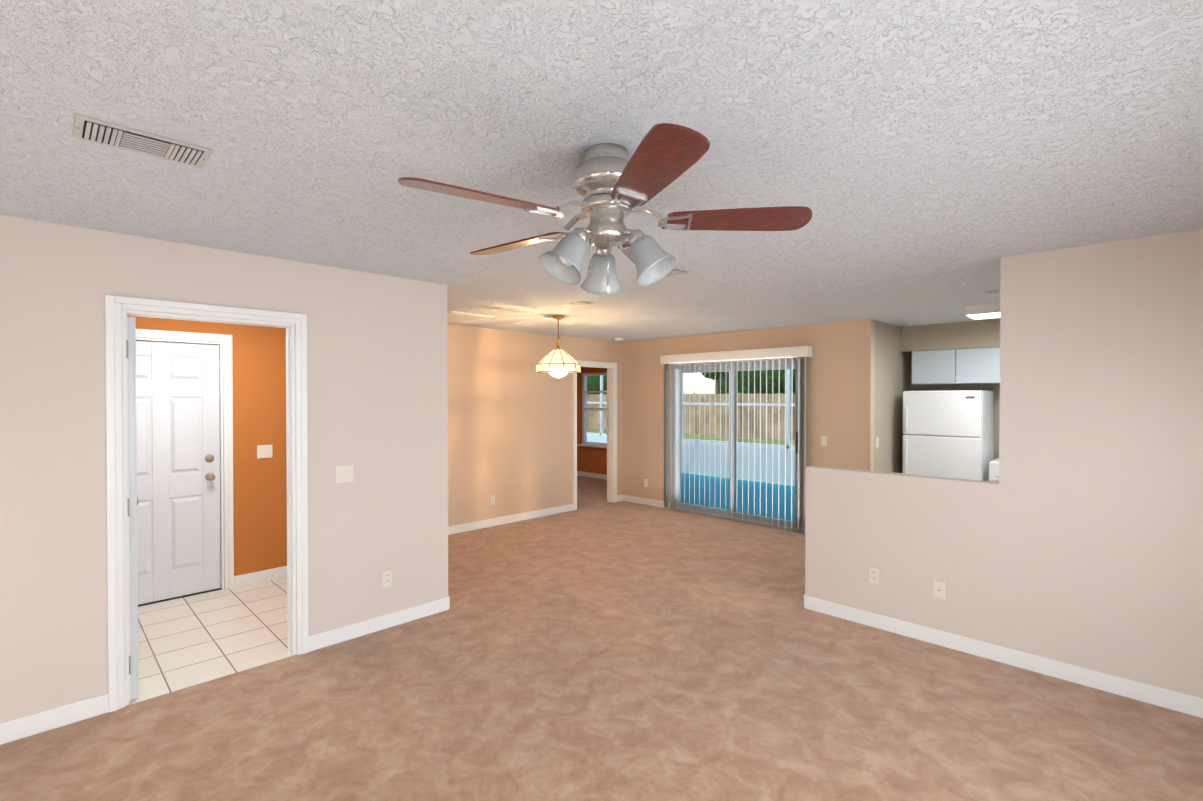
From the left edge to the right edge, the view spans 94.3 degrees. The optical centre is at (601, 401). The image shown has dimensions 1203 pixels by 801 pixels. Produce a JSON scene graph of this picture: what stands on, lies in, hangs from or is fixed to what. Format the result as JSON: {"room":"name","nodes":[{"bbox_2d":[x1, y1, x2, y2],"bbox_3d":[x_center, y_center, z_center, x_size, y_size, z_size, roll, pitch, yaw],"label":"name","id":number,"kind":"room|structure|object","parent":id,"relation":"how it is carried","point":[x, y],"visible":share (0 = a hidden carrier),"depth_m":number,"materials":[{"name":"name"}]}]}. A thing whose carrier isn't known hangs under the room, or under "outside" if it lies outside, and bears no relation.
{"room":"empty living room","nodes":[
{"label":"empty living room","id":0,"kind":"room"},
{"bbox_2d":[128,316,286,588],"bbox_3d":[-3.387,0.338,4.413,0.120,2.425,2.570,1,1,45],"label":"wall","id":1,"kind":"structure","parent":0,"point":[259,418],"depth_m":4.77,"materials":[{"name":"orange paint"}]},
{"bbox_2d":[136,341,220,606],"bbox_3d":[-3.435,0.544,4.346,0.186,2.015,0.775,1,1,45],"label":"front door","id":2,"kind":"structure","parent":1,"relation":"in","point":[178,467],"depth_m":4.41,"materials":[{"name":"white wood"}]},
{"bbox_2d":[136,329,233,589],"bbox_3d":[-3.438,0.500,4.349,0.140,2.103,0.941,1,1,45],"label":"door frame","id":3,"kind":"structure","parent":1,"relation":"attached to","point":[223,342],"depth_m":4.60,"materials":[{"name":"white wood"}]},
{"bbox_2d":[234,566,286,587],"bbox_3d":[-3.298,1.503,4.420,0.014,0.095,2.450,1,1,45],"label":"baseboard","id":4,"kind":"structure","parent":1,"relation":"attached to","point":[258,576],"depth_m":4.79,"materials":[{"name":"white wood"}]},
{"bbox_2d":[257,444,272,458],"bbox_3d":[-2.900,0.427,4.811,0.014,0.115,0.118,1,1,45],"label":"light switch","id":5,"kind":"object","parent":1,"relation":"attached to","point":[264,451],"visible":1,"depth_m":4.81,"materials":[{"name":"beige plastic"}]},
{"bbox_2d":[127,577,293,705],"bbox_3d":[-2.784,1.607,3.827,1.820,0.100,2.570,1,1,45],"label":"floor","id":6,"kind":"structure","parent":0,"point":[188,641],"depth_m":3.71,"materials":[{"name":"white tile"}]},
{"bbox_2d":[0,215,447,723],"bbox_3d":[-2.448,0.352,2.946,0.120,2.425,3.570,1,1,45],"label":"wall","id":7,"kind":"structure","parent":0,"point":[377,380],"depth_m":2.98,"materials":[{"name":"beige paint"}]},
{"bbox_2d":[0,693,107,744],"bbox_3d":[-3.064,1.524,2.242,0.014,0.095,1.627,1,1,45],"label":"baseboard","id":8,"kind":"structure","parent":7,"relation":"attached to","point":[29,725],"depth_m":2.67,"materials":[{"name":"white wood"}]},
{"bbox_2d":[126,317,138,699],"bbox_3d":[-2.716,0.555,3.182,0.801,2.004,0.182,1,1,45],"label":"door","id":9,"kind":"structure","parent":7,"relation":"in","point":[132,501],"depth_m":2.92,"materials":[{"name":"white wood"}]},
{"bbox_2d":[105,295,308,712],"bbox_3d":[-2.202,0.511,3.182,0.140,2.103,0.936,1,1,45],"label":"door frame","id":10,"kind":"structure","parent":7,"relation":"attached to","point":[117,314],"depth_m":2.92,"materials":[{"name":"white wood"}]},
{"bbox_2d":[335,464,353,483],"bbox_3d":[-1.672,0.468,3.635,0.014,0.115,0.118,1,1,45],"label":"light switch","id":11,"kind":"object","parent":7,"relation":"attached to","point":[344,473],"visible":1,"depth_m":3.63,"materials":[{"name":"beige plastic"}]},
{"bbox_2d":[309,597,448,651],"bbox_3d":[-1.487,1.509,3.831,0.014,0.095,0.977,1,1,45],"label":"baseboard","id":12,"kind":"structure","parent":7,"relation":"attached to","point":[324,639],"depth_m":3.78,"materials":[{"name":"white wood"}]},
{"bbox_2d":[382,569,391,587],"bbox_3d":[-1.476,1.216,3.843,0.010,0.115,0.072,1,1,45],"label":"outlet","id":13,"kind":"object","parent":7,"relation":"attached to","point":[386,578],"visible":1,"depth_m":3.84,"materials":[{"name":"beige plastic"}]},
{"bbox_2d":[447,324,622,526],"bbox_3d":[-0.696,0.307,7.596,0.120,2.425,5.500,1,1,45],"label":"wall","id":14,"kind":"structure","parent":0,"point":[510,429],"depth_m":7.05,"materials":[{"name":"beige paint"}]},
{"bbox_2d":[490,495,494,504],"bbox_3d":[-1.336,1.207,6.866,0.010,0.115,0.072,1,1,45],"label":"outlet","id":15,"kind":"object","parent":14,"relation":"attached to","point":[492,499],"visible":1,"depth_m":6.86,"materials":[{"name":"beige plastic"}]},
{"bbox_2d":[448,504,572,534],"bbox_3d":[-1.490,1.481,6.711,0.014,0.095,3.107,1,1,45],"label":"baseboard","id":16,"kind":"structure","parent":14,"relation":"attached to","point":[460,528],"depth_m":7.01,"materials":[{"name":"white wood"}]},
{"bbox_2d":[573,360,616,509],"bbox_3d":[-0.125,0.463,8.158,0.140,2.103,0.886,1,1,45],"label":"door frame","id":17,"kind":"structure","parent":14,"relation":"attached to","point":[611,367],"depth_m":8.39,"materials":[{"name":"white"}]},
{"bbox_2d":[577,367,606,474],"bbox_3d":[0.158,0.278,10.707,3.290,2.425,0.120,1,1,45],"label":"wall","id":18,"kind":"structure","parent":0,"point":[591,459],"depth_m":11.08,"materials":[{"name":"orange"}]},
{"bbox_2d":[577,471,606,479],"bbox_3d":[0.111,1.443,10.670,3.050,0.095,0.014,1,1,45],"label":"baseboard","id":19,"kind":"structure","parent":18,"relation":"attached to","point":[592,475],"depth_m":10.95,"materials":[{"name":"white"}]},
{"bbox_2d":[578,372,606,447],"bbox_3d":[-0.040,0.155,10.839,1.060,1.448,0.170,1,1,45],"label":"window","id":20,"kind":"structure","parent":18,"relation":"in","point":[585,443],"depth_m":11.11,"materials":[{"name":"white"}]},
{"bbox_2d":[0,476,1202,800],"bbox_3d":[-0.611,1.595,5.010,10.240,0.100,9.310,1,1,45],"label":"floor carpet","id":21,"kind":"object","parent":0,"point":[596,646],"visible":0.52,"depth_m":2.83,"materials":[{"name":"brown carpet"}]},
{"bbox_2d":[0,0,1202,341],"bbox_3d":[-0.611,-0.930,4.985,10.240,0.100,9.310,1,1,45],"label":"ceiling","id":22,"kind":"structure","parent":0,"point":[920,158],"depth_m":1.76,"materials":[{"name":"white paint"}]},
{"bbox_2d":[72,114,212,167],"bbox_3d":[-1.496,-0.844,1.829,0.200,0.011,0.340,1,1,45],"label":"ceiling vent","id":23,"kind":"object","parent":22,"relation":"in","point":[86,128],"visible":1,"depth_m":1.80,"materials":[{"name":"silver metal"}]},
{"bbox_2d":[447,311,494,322],"bbox_3d":[-1.487,-0.881,5.806,0.600,0.014,0.500,1,1,45],"label":"attic hatch","id":24,"kind":"object","parent":22,"relation":"attached to","point":[456,316],"visible":0.71,"depth_m":5.77,"materials":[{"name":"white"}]},
{"bbox_2d":[535,315,580,380],"bbox_3d":[-0.448,-0.551,5.778,0.475,0.673,0.475,1,1,45],"label":"chandelier","id":25,"kind":"object","parent":22,"relation":"hanging from","point":[558,363],"visible":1,"depth_m":5.65,"materials":[{"name":"white glass"}]},
{"bbox_2d":[555,300,594,307],"bbox_3d":[-0.240,-0.875,5.005,0.360,0.011,0.160,1,1,45],"label":"ceiling vent","id":26,"kind":"object","parent":22,"relation":"in","point":[574,304],"visible":1,"depth_m":4.97,"materials":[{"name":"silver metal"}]},
{"bbox_2d":[398,123,811,294],"bbox_3d":[-0.022,-0.606,1.921,1.288,0.489,1.307,1,1,45],"label":"ceiling fan","id":27,"kind":"object","parent":22,"relation":"hanging from","point":[613,185],"visible":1,"depth_m":1.82,"materials":[{"name":"silver metal"}]},
{"bbox_2d":[636,267,691,277],"bbox_3d":[0.419,-0.863,3.774,0.360,0.011,0.160,1,1,45],"label":"ceiling vent","id":28,"kind":"object","parent":22,"relation":"in","point":[676,271],"visible":0.48,"depth_m":3.69,"materials":[{"name":"silver metal"}]},
{"bbox_2d":[900,319,999,352],"bbox_3d":[4.845,-0.739,5.674,3.220,0.295,0.370,1,1,45],"label":"soffit","id":29,"kind":"structure","parent":22,"relation":"attached to","point":[971,334],"depth_m":6.30,"materials":[{"name":"beige paint"}]},
{"bbox_2d":[965,303,999,318],"bbox_3d":[3.884,-0.832,4.831,1.200,0.092,0.340,1,1,45],"label":"kitchen ceiling light","id":30,"kind":"object","parent":22,"relation":"attached to","point":[984,311],"visible":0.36,"depth_m":5.06,"materials":[{"name":"white plastic"}]},
{"bbox_2d":[982,289,999,294],"bbox_3d":[3.185,-0.868,4.340,0.360,0.011,0.160,1,1,45],"label":"ceiling vent","id":31,"kind":"object","parent":22,"relation":"in","point":[992,292],"visible":0.29,"depth_m":4.40,"materials":[{"name":"silver metal"}]},
{"bbox_2d":[623,319,874,532],"bbox_3d":[1.650,0.310,7.312,3.610,2.425,0.120,1,1,45],"label":"wall","id":32,"kind":"structure","parent":0,"point":[840,383],"depth_m":6.50,"materials":[{"name":"beige paint"}]},
{"bbox_2d":[621,495,669,508],"bbox_3d":[0.644,1.466,8.226,0.910,0.095,0.014,1,1,45],"label":"baseboard","id":33,"kind":"structure","parent":32,"relation":"attached to","point":[633,499],"depth_m":8.23,"materials":[{"name":"white wood"}]},
{"bbox_2d":[644,479,647,486],"bbox_3d":[0.653,1.194,8.218,0.072,0.115,0.010,1,1,45],"label":"outlet","id":34,"kind":"object","parent":32,"relation":"attached to","point":[645,482],"visible":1,"depth_m":8.21,"materials":[{"name":"beige plastic"}]},
{"bbox_2d":[660,346,811,363],"bbox_3d":[1.629,-0.588,7.154,2.150,0.125,0.110,1,1,45],"label":"valance","id":35,"kind":"object","parent":32,"relation":"attached to","point":[783,352],"visible":1,"depth_m":6.97,"materials":[{"name":"white"}]},
{"bbox_2d":[664,357,805,531],"bbox_3d":[1.640,0.449,7.175,2.076,2.090,0.081,1,1,45],"label":"vertical blind slats","id":36,"kind":"object","parent":35,"relation":"hanging from","point":[666,435],"visible":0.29,"depth_m":7.04,"materials":[{"name":"grey plastic"}]},
{"bbox_2d":[672,360,802,531],"bbox_3d":[1.711,0.509,7.248,1.924,2.028,0.097,1,1,45],"label":"sliding patio door","id":37,"kind":"structure","parent":32,"relation":"in","point":[710,368],"depth_m":7.22,"materials":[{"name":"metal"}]},
{"bbox_2d":[821,436,826,445],"bbox_3d":[2.527,0.442,6.348,0.072,0.115,0.014,1,1,45],"label":"light switch","id":38,"kind":"object","parent":32,"relation":"attached to","point":[823,440],"visible":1,"depth_m":6.34,"materials":[{"name":"beige plastic"}]},
{"bbox_2d":[874,320,909,472],"bbox_3d":[3.360,0.318,6.558,0.120,2.425,1.220,1,1,45],"label":"wall","id":39,"kind":"structure","parent":0,"point":[892,373],"depth_m":6.42,"materials":[{"name":"beige paint"}]},
{"bbox_2d":[876,437,878,447],"bbox_3d":[3.035,0.444,6.136,0.014,0.115,0.072,1,1,45],"label":"light switch","id":40,"kind":"object","parent":39,"relation":"attached to","point":[877,442],"visible":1,"depth_m":6.14,"materials":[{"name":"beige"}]},
{"bbox_2d":[910,353,999,459],"bbox_3d":[5.018,0.324,5.858,3.460,2.425,0.120,1,1,45],"label":"wall","id":41,"kind":"structure","parent":0,"point":[995,388],"depth_m":6.42,"materials":[{"name":"beige paint"}]},
{"bbox_2d":[912,349,959,384],"bbox_3d":[3.944,-0.405,6.564,0.450,0.390,0.340,1,1,45],"label":"upper cabinet","id":42,"kind":"object","parent":41,"relation":"attached to","point":[929,367],"depth_m":6.43,"materials":[{"name":"white wood"}]},
{"bbox_2d":[956,347,999,383],"bbox_3d":[4.263,-0.402,6.247,0.450,0.390,0.340,1,1,45],"label":"upper cabinet","id":43,"kind":"object","parent":41,"relation":"attached to","point":[966,366],"depth_m":6.14,"materials":[{"name":"white wood"}]},
{"bbox_2d":[805,228,1202,698],"bbox_3d":[2.613,0.350,3.216,2.913,2.425,0.120,1,1,45],"label":"wall","id":44,"kind":"structure","parent":0,"point":[1073,535],"depth_m":3.11,"materials":[{"name":"beige paint"}]},
{"bbox_2d":[869,566,879,584],"bbox_3d":[1.883,1.201,3.856,0.072,0.115,0.010,1,1,45],"label":"outlet","id":45,"kind":"object","parent":44,"relation":"attached to","point":[874,575],"visible":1,"depth_m":3.85,"materials":[{"name":"beige plastic"}]},
{"bbox_2d":[933,580,945,599],"bbox_3d":[2.162,1.204,3.575,0.072,0.115,0.016,1,1,45],"label":"outlet","id":46,"kind":"object","parent":44,"relation":"attached to","point":[939,589],"visible":1,"depth_m":3.58,"materials":[{"name":"beige plastic"}]},
{"bbox_2d":[804,595,1202,717],"bbox_3d":[2.551,1.515,3.196,2.897,0.095,0.018,1,1,45],"label":"baseboard","id":47,"kind":"structure","parent":44,"relation":"attached to","point":[1180,702],"depth_m":3.27,"materials":[{"name":"white wood"}]},
{"bbox_3d":[3.761,1.599,4.603,3.460,0.100,3.690,1,1,45],"label":"floor","id":48,"kind":"structure","parent":0,"visible":0},
{"bbox_2d":[902,390,993,480],"bbox_3d":[3.922,0.702,6.333,0.760,1.660,0.695,1,1,45],"label":"fridge","id":49,"kind":"object","parent":48,"relation":"on","point":[949,434],"visible":0.58,"depth_m":6.08,"materials":[{"name":"white metal"}]},
{"bbox_2d":[989,458,998,481],"bbox_3d":[4.508,0.993,5.770,0.750,1.090,0.672,1,1,45],"label":"range","id":50,"kind":"object","parent":48,"relation":"on","point":[993,470],"visible":0.08,"depth_m":5.80,"materials":[{"name":"white"}]},
{"label":"outside","id":51,"kind":"structure","parent":0,"visible":0},
{"bbox_2d":[587,428,794,445],"bbox_3d":[0.717,1.598,20.265,100.000,0.100,90.000,1,1,45],"label":"ground","id":52,"kind":"structure","parent":51,"point":[717,438],"depth_m":23.24,"materials":[{"name":"green plant"}]},
{"bbox_2d":[587,392,794,439],"bbox_3d":[5.260,0.548,24.869,70.050,1.910,0.110,1,1,45],"label":"fence","id":53,"kind":"object","parent":52,"relation":"on","point":[713,412],"depth_m":24.68,"materials":[{"name":"brown wood"}]},
{"bbox_2d":[587,369,794,393],"bbox_3d":[7.782,-2.231,28.083,69.470,7.406,7.884,1,1,45],"label":"trees","id":54,"kind":"object","parent":52,"relation":"on","point":[594,385],"depth_m":26.35,"materials":[{"name":"green plant"}]},
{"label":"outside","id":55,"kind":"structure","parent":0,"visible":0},
{"bbox_2d":[682,473,794,521],"bbox_3d":[0.646,1.531,10.636,9.460,0.040,3.170,1,1,45],"label":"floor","id":56,"kind":"structure","parent":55,"point":[709,491],"depth_m":9.11,"materials":[{"name":"teal"}]},
{"bbox_2d":[587,435,794,485],"bbox_3d":[1.840,1.190,11.751,9.580,0.700,0.100,1,1,45],"label":"wall","id":57,"kind":"structure","parent":56,"relation":"on","point":[713,450],"depth_m":10.82,"materials":[{"name":"white"}]},
{"bbox_2d":[587,369,794,448],"bbox_3d":[0.728,-0.089,10.617,9.580,1.880,3.260,1,1,45],"label":"frame","id":58,"kind":"object","parent":57,"relation":"on","point":[788,391],"depth_m":10.90,"materials":[{"name":"white"}]}
]}

